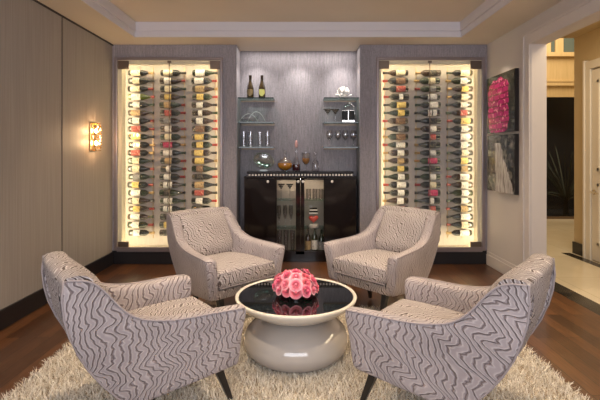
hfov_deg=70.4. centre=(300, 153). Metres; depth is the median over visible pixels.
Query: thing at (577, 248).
baseboard
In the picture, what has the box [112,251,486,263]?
baseboard
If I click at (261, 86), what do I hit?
champagne bottle
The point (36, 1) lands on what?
trim
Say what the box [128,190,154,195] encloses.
wine bottle
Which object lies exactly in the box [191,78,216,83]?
wine bottle
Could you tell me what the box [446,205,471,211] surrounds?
wine bottle
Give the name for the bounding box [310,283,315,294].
rose
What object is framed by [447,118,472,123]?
wine bottle
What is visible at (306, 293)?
rose
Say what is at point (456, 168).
wine bottle
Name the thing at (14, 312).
baseboard
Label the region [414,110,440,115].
wine bottle
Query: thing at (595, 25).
ceiling
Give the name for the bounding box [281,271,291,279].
rose
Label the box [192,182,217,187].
wine bottle
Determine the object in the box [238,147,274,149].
glass shelf
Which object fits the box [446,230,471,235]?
wine bottle
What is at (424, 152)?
wine bottle
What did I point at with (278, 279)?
rose
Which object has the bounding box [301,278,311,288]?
rose
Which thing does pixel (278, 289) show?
rose
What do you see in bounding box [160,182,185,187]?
wine bottle
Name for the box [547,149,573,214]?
palm
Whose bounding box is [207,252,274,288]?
seat cushion
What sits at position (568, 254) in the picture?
trim
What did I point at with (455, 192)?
wine bottle
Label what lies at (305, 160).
goblet
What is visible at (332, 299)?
tabletop
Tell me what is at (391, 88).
wine bottle
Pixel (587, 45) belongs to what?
wall
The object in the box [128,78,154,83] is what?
wine bottle
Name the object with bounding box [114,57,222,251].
wine cabinet
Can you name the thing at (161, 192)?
wine bottle
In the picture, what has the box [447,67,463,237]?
rack
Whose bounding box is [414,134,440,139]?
wine bottle
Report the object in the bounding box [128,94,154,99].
wine bottle
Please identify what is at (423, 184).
wine bottle
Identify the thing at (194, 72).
wine bottle
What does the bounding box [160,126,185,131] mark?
wine bottle
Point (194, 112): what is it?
wine bottle
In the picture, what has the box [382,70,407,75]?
wine bottle
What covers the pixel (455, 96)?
wine bottle
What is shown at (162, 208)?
wine bottle
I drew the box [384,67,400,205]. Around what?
rack
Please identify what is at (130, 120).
wine bottle
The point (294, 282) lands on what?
rose
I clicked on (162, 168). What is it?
wine bottle
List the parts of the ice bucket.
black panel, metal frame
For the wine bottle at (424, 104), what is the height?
0.076 m
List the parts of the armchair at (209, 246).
arm, backrest, leg, rail, arm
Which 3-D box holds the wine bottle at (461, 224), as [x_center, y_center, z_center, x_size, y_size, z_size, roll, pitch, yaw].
[1.937,0.871,5.200,0.310,0.080,0.081,0,0,0]
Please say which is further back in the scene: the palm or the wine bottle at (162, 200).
the palm
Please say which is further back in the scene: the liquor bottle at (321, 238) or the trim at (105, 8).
the liquor bottle at (321, 238)
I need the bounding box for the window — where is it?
[547,38,573,51]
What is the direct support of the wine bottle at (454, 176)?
on the rack at (447, 67)
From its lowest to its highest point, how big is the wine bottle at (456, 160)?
0.080 m
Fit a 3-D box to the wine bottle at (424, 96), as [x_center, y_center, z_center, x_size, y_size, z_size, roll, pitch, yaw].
[1.538,-0.692,5.200,0.310,0.070,0.071,0,0,0]
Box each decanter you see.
[277,150,292,170]
[292,140,299,169]
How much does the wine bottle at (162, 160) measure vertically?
0.076 m
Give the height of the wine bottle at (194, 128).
0.076 m
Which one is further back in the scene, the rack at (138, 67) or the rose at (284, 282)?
the rack at (138, 67)
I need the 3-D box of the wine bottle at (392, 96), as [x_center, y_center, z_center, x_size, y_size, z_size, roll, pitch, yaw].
[1.163,-0.692,5.200,0.310,0.076,0.077,0,0,0]
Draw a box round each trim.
[33,0,112,250]
[81,0,512,36]
[522,0,599,262]
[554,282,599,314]
[563,253,599,267]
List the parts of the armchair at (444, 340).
leg, arm, backrest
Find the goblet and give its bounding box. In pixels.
[302,158,309,170]
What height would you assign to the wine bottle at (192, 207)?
0.076 m
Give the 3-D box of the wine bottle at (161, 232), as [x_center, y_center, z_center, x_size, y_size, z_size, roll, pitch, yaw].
[-1.571,0.969,5.200,0.310,0.076,0.077,0,0,0]
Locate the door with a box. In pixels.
[583,58,599,261]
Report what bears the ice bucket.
on the glass shelf at (324, 122)
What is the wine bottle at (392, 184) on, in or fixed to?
on the rack at (399, 67)
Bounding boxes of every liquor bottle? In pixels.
[305,228,310,250]
[311,228,317,250]
[319,229,323,250]
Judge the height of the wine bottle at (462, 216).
0.080 m
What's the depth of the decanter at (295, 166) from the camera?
5.25 m
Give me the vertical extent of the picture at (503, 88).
0.637 m
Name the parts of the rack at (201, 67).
rail, rail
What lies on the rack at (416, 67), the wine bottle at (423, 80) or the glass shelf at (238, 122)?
the wine bottle at (423, 80)
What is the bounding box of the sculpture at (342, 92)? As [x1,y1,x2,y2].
[335,87,351,98]
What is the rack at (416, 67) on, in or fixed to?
in the wine cabinet at (476, 242)
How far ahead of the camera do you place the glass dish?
5.22 m
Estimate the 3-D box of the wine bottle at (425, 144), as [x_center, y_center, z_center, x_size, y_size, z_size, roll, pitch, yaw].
[1.544,-0.106,5.200,0.310,0.080,0.081,0,0,0]
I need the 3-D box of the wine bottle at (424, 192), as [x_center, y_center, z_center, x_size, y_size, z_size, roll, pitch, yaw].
[1.546,0.480,5.200,0.310,0.080,0.081,0,0,0]
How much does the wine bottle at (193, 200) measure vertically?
0.076 m
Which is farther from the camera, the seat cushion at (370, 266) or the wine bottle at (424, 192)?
the wine bottle at (424, 192)
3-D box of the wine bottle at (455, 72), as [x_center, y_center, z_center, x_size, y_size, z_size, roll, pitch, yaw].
[1.937,-0.985,5.200,0.310,0.076,0.077,0,0,0]
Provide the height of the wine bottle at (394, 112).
0.080 m
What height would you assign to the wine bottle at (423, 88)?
0.076 m
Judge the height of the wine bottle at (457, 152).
0.070 m
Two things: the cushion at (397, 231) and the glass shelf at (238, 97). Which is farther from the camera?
the glass shelf at (238, 97)
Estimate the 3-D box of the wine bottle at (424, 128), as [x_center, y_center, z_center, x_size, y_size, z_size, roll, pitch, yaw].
[1.549,-0.301,5.200,0.310,0.076,0.077,0,0,0]
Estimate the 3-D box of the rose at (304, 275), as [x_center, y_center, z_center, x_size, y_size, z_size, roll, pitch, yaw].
[0.030,0.807,2.706,0.072,0.089,0.079,0,0,-3]
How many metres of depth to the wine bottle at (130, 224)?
5.17 m
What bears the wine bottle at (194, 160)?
on the rack at (201, 67)
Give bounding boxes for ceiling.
[37,0,562,50]
[561,20,599,37]
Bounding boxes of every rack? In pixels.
[136,67,153,237]
[168,67,184,206]
[200,67,215,206]
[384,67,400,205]
[416,67,432,207]
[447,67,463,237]
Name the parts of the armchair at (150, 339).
backrest, arm, leg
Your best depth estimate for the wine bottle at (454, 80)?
5.17 m
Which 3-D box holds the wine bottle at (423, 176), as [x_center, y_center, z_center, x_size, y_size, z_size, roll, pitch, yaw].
[1.545,0.285,5.200,0.310,0.076,0.077,0,0,0]
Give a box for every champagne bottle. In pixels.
[247,75,253,98]
[259,75,264,98]
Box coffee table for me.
[235,278,356,373]
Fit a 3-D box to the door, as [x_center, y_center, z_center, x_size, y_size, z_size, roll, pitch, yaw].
[3.555,0.075,4.570,0.088,2.470,1.540,0,0,0]
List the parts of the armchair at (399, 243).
arm, rail, leg, leg, backrest, arm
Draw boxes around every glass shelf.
[238,97,274,101]
[238,122,274,125]
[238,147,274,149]
[323,97,358,101]
[323,122,358,125]
[323,147,358,149]
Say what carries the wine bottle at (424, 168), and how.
on the rack at (416, 67)
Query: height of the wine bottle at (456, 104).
0.070 m
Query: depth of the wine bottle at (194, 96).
5.17 m
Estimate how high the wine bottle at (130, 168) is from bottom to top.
0.080 m
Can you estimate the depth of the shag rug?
2.35 m
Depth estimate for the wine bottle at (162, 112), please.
5.17 m
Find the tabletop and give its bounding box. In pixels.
[235,278,356,326]
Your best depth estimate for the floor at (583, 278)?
4.97 m
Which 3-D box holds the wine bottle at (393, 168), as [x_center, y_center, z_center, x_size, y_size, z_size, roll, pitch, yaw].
[1.157,0.187,5.200,0.310,0.070,0.071,0,0,0]
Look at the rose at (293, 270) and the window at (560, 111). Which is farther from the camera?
the window at (560, 111)
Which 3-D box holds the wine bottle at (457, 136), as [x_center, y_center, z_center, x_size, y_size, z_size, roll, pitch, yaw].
[1.935,-0.203,5.200,0.310,0.080,0.081,0,0,0]
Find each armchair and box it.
[41,251,245,399]
[166,207,284,306]
[324,205,440,310]
[345,254,555,399]
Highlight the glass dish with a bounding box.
[253,152,273,170]
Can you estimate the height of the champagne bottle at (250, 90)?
0.289 m
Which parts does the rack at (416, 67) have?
rail, rail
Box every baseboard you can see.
[0,252,112,330]
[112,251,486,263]
[486,251,515,273]
[547,216,573,218]
[572,241,582,255]
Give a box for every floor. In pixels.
[0,262,599,399]
[547,215,599,303]
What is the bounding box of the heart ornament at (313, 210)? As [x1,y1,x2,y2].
[308,207,318,227]
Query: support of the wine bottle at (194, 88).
on the rack at (201, 67)
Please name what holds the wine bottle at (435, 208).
on the rack at (416, 67)
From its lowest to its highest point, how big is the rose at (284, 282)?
0.076 m
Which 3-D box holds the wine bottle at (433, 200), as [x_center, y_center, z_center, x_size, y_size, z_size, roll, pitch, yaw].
[1.539,0.578,5.200,0.310,0.080,0.081,0,0,0]
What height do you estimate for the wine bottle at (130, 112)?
0.070 m
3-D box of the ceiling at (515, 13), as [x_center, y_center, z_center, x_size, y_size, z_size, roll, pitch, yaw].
[0.010,-1.440,1.900,4.692,0.300,7.200,0,0,0]
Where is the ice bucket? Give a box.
[342,103,354,121]
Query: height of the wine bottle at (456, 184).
0.080 m
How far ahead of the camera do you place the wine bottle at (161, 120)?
5.17 m
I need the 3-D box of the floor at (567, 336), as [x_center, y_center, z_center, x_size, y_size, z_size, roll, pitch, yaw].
[0.040,1.340,1.950,4.752,0.060,7.300,0,0,0]
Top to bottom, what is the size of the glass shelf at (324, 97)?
0.030 m
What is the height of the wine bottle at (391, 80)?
0.076 m
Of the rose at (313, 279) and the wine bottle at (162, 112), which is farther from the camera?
the wine bottle at (162, 112)
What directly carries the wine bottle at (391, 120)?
on the rack at (399, 67)
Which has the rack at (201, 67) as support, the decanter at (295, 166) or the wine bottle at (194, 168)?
the wine bottle at (194, 168)
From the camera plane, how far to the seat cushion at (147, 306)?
2.35 m
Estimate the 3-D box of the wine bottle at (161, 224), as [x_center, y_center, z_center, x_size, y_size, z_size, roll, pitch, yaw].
[-1.571,0.871,5.200,0.310,0.076,0.077,0,0,0]
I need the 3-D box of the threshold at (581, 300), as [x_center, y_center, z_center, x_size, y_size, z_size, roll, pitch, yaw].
[2.506,1.340,2.900,0.180,0.060,5.400,0,0,0]
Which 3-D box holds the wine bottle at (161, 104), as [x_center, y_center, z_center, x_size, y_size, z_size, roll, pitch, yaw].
[-1.570,-0.594,5.200,0.310,0.080,0.081,0,0,0]
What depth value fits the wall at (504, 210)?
4.41 m
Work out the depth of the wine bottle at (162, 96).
5.17 m
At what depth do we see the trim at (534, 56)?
4.08 m
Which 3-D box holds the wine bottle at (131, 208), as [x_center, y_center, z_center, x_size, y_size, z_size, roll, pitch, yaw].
[-1.947,0.676,5.200,0.310,0.070,0.071,0,0,0]
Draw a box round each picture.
[487,68,518,133]
[487,134,518,194]
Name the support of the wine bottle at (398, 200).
on the rack at (399, 67)
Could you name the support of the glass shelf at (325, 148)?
attached to the wall at (298, 82)
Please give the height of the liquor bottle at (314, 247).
0.320 m
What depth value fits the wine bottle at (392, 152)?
5.17 m
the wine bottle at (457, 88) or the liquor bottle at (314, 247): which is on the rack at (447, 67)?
the wine bottle at (457, 88)
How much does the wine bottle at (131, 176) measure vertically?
0.070 m
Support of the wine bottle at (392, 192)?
on the rack at (399, 67)
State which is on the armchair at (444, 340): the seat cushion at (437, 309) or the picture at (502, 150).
the seat cushion at (437, 309)
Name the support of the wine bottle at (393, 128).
on the rack at (399, 67)
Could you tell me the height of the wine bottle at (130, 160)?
0.080 m
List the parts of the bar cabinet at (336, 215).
door, door, door, door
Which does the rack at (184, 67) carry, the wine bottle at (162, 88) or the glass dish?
the wine bottle at (162, 88)
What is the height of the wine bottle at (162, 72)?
0.076 m
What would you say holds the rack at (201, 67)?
in the wine cabinet at (123, 242)
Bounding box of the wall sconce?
[89,123,101,150]
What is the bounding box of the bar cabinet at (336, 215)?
[244,171,355,261]
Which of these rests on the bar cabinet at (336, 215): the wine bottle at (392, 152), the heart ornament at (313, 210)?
the heart ornament at (313, 210)
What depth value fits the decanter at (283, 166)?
5.16 m
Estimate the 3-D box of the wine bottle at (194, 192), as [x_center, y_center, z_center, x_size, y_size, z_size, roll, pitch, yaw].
[-1.178,0.480,5.200,0.310,0.070,0.071,0,0,0]
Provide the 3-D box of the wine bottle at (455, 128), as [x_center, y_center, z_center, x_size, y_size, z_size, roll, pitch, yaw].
[1.936,-0.301,5.200,0.310,0.076,0.077,0,0,0]
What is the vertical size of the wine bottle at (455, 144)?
0.076 m
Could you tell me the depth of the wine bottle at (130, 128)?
5.17 m
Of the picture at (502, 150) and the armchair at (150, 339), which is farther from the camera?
the picture at (502, 150)
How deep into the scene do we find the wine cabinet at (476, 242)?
5.28 m
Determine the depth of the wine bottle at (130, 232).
5.17 m
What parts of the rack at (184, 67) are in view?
rail, rail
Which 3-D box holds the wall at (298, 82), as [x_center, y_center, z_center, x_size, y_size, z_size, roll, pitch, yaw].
[0.010,0.010,5.270,4.692,2.600,0.460,0,0,0]
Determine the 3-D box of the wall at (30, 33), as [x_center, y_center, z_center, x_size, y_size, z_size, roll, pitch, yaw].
[-2.286,0.010,1.950,0.100,2.600,7.100,0,0,0]
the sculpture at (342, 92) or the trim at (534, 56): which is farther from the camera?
the sculpture at (342, 92)
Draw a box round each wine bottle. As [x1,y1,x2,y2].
[127,86,153,91]
[127,182,153,187]
[127,214,153,219]
[127,222,153,227]
[128,70,153,75]
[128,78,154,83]
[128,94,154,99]
[128,102,154,107]
[128,110,153,115]
[128,118,153,123]
[128,126,154,131]
[128,134,154,139]
[128,150,153,155]
[128,158,153,163]
[128,166,153,171]
[128,174,154,179]
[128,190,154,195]
[128,197,153,203]
[128,206,154,211]
[128,230,154,235]
[129,142,154,147]
[159,78,185,83]
[159,102,185,107]
[159,118,185,123]
[159,174,185,179]
[159,190,185,195]
[159,222,165,227]
[159,230,166,235]
[160,70,186,75]
[160,86,185,91]
[160,94,185,99]
[160,110,185,115]
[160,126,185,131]
[160,134,185,139]
[160,142,185,147]
[160,150,185,155]
[160,158,186,163]
[160,166,186,171]
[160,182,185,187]
[160,198,185,203]
[160,206,185,211]
[160,214,166,219]
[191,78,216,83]
[191,118,217,123]
[191,150,216,155]
[191,198,216,203]
[191,206,209,208]
[192,70,217,75]
[192,86,217,91]
[192,94,217,99]
[192,102,217,107]
[192,110,217,115]
[192,126,217,131]
[192,134,217,139]
[192,142,217,147]
[192,158,217,163]
[192,166,217,171]
[192,174,217,179]
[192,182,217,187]
[192,190,217,195]
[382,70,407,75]
[382,78,407,83]
[382,118,407,123]
[382,134,407,139]
[382,142,407,147]
[382,197,408,203]
[383,86,408,91]
[383,94,408,99]
[383,102,408,107]
[383,110,408,115]
[383,126,408,131]
[383,150,408,155]
[383,158,408,163]
[383,166,408,171]
[383,174,408,179]
[383,182,408,187]
[383,190,408,195]
[414,78,439,83]
[414,86,440,91]
[414,94,439,99]
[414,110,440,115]
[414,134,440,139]
[414,142,440,147]
[414,150,440,155]
[414,158,439,163]
[414,166,440,171]
[414,174,440,179]
[414,190,440,195]
[414,197,439,203]
[414,206,439,210]
[415,70,440,75]
[415,102,440,107]
[415,118,440,123]
[415,126,440,131]
[415,182,440,187]
[445,78,471,83]
[445,110,471,115]
[446,70,472,75]
[446,86,472,91]
[446,94,472,99]
[446,102,471,107]
[446,126,472,131]
[446,134,472,139]
[446,142,471,147]
[446,158,471,163]
[446,166,472,171]
[446,174,471,179]
[446,182,472,187]
[446,190,472,195]
[446,198,472,203]
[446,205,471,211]
[446,213,472,219]
[446,221,472,227]
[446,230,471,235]
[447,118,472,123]
[447,150,472,155]
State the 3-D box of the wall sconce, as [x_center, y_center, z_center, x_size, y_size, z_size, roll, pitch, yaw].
[-2.187,-0.177,4.550,0.098,0.300,0.142,0,0,0]
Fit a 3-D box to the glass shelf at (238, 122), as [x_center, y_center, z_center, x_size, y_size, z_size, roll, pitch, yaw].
[-0.547,-0.367,5.245,0.431,0.030,0.230,0,0,0]
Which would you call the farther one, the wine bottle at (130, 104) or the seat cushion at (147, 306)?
the wine bottle at (130, 104)
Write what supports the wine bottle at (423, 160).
on the rack at (416, 67)
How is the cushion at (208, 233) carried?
on the armchair at (209, 246)
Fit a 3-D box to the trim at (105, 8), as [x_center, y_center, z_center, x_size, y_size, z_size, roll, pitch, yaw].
[-0.035,-1.368,1.753,3.630,0.164,5.906,0,0,0]
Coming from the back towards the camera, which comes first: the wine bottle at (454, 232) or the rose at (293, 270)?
the wine bottle at (454, 232)
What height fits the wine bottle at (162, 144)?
0.070 m
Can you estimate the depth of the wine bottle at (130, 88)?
5.17 m
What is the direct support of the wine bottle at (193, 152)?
on the rack at (201, 67)
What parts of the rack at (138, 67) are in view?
rail, rail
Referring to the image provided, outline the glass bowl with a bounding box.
[239,111,265,121]
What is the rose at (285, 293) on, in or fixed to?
in the flower vase
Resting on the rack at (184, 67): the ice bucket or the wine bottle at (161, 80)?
the wine bottle at (161, 80)
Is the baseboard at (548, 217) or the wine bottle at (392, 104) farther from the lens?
the baseboard at (548, 217)
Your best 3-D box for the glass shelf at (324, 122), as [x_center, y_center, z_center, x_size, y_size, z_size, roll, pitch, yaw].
[0.488,-0.367,5.245,0.420,0.030,0.230,0,0,0]
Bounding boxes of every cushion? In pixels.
[129,297,211,315]
[181,211,232,255]
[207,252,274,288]
[333,249,397,283]
[375,210,425,252]
[381,299,463,319]
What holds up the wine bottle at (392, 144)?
on the rack at (399, 67)
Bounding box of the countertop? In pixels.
[247,171,353,173]
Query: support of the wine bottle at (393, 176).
on the rack at (399, 67)
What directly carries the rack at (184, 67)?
in the wine cabinet at (123, 242)
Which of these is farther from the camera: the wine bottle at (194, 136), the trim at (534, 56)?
the wine bottle at (194, 136)
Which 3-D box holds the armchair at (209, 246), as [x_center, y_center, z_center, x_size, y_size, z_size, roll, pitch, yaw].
[-0.668,0.892,3.522,0.744,0.811,0.810,0,0,-44]
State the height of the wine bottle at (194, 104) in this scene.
0.070 m
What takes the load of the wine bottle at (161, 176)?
on the rack at (184, 67)
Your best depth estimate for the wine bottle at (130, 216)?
5.17 m
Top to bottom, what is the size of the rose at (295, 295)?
0.084 m
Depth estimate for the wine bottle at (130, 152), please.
5.17 m
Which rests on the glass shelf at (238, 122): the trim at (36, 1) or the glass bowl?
the glass bowl
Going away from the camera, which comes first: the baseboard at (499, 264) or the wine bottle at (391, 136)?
the baseboard at (499, 264)
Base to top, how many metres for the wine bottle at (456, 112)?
0.070 m
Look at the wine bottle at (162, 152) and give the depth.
5.17 m
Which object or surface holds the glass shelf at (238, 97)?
attached to the wall at (298, 82)
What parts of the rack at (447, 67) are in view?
rail, rail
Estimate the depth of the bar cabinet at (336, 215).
5.10 m
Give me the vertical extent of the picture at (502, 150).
0.622 m
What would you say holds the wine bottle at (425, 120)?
on the rack at (416, 67)
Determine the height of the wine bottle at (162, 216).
0.076 m
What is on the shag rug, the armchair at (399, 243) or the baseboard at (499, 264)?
the armchair at (399, 243)
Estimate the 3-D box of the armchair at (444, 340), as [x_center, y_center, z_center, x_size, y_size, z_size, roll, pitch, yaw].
[0.752,0.892,2.105,0.810,0.811,0.744,0,0,39]
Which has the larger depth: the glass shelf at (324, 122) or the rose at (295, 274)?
the glass shelf at (324, 122)
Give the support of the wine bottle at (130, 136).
on the rack at (138, 67)
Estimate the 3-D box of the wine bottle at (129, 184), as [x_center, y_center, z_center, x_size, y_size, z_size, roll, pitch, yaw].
[-1.959,0.383,5.200,0.310,0.076,0.077,0,0,0]
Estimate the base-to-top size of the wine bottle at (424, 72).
0.076 m
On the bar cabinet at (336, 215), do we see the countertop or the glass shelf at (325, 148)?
the countertop
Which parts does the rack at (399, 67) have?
rail, rail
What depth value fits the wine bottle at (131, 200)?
5.17 m
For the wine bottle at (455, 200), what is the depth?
5.17 m
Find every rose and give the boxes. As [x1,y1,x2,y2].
[274,275,282,287]
[276,282,282,295]
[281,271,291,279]
[281,278,289,289]
[282,284,289,297]
[289,272,302,280]
[289,278,302,291]
[289,285,301,298]
[290,269,302,272]
[300,273,309,279]
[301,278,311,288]
[301,284,310,297]
[309,275,316,285]
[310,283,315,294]
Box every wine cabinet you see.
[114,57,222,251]
[376,57,484,251]
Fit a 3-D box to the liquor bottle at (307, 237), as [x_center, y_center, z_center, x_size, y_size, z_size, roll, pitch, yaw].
[0.086,1.060,5.210,0.072,0.300,0.073,0,0,0]
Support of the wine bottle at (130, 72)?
on the rack at (138, 67)
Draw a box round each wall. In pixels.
[0,0,111,309]
[112,45,486,250]
[487,0,599,265]
[547,52,573,97]
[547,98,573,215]
[574,27,599,243]
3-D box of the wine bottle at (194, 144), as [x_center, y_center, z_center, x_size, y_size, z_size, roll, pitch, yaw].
[-1.175,-0.106,5.200,0.310,0.076,0.077,0,0,0]
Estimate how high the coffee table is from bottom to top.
0.391 m
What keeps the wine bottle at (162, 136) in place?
on the rack at (184, 67)
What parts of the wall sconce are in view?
plate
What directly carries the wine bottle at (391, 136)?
on the rack at (399, 67)
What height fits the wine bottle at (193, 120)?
0.080 m
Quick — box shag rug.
[1,305,591,399]
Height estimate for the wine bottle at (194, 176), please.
0.070 m
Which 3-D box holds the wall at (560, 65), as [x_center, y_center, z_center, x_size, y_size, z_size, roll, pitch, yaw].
[4.453,-2.010,8.510,4.094,1.760,0.180,0,0,0]
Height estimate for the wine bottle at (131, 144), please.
0.076 m
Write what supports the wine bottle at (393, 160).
on the rack at (399, 67)

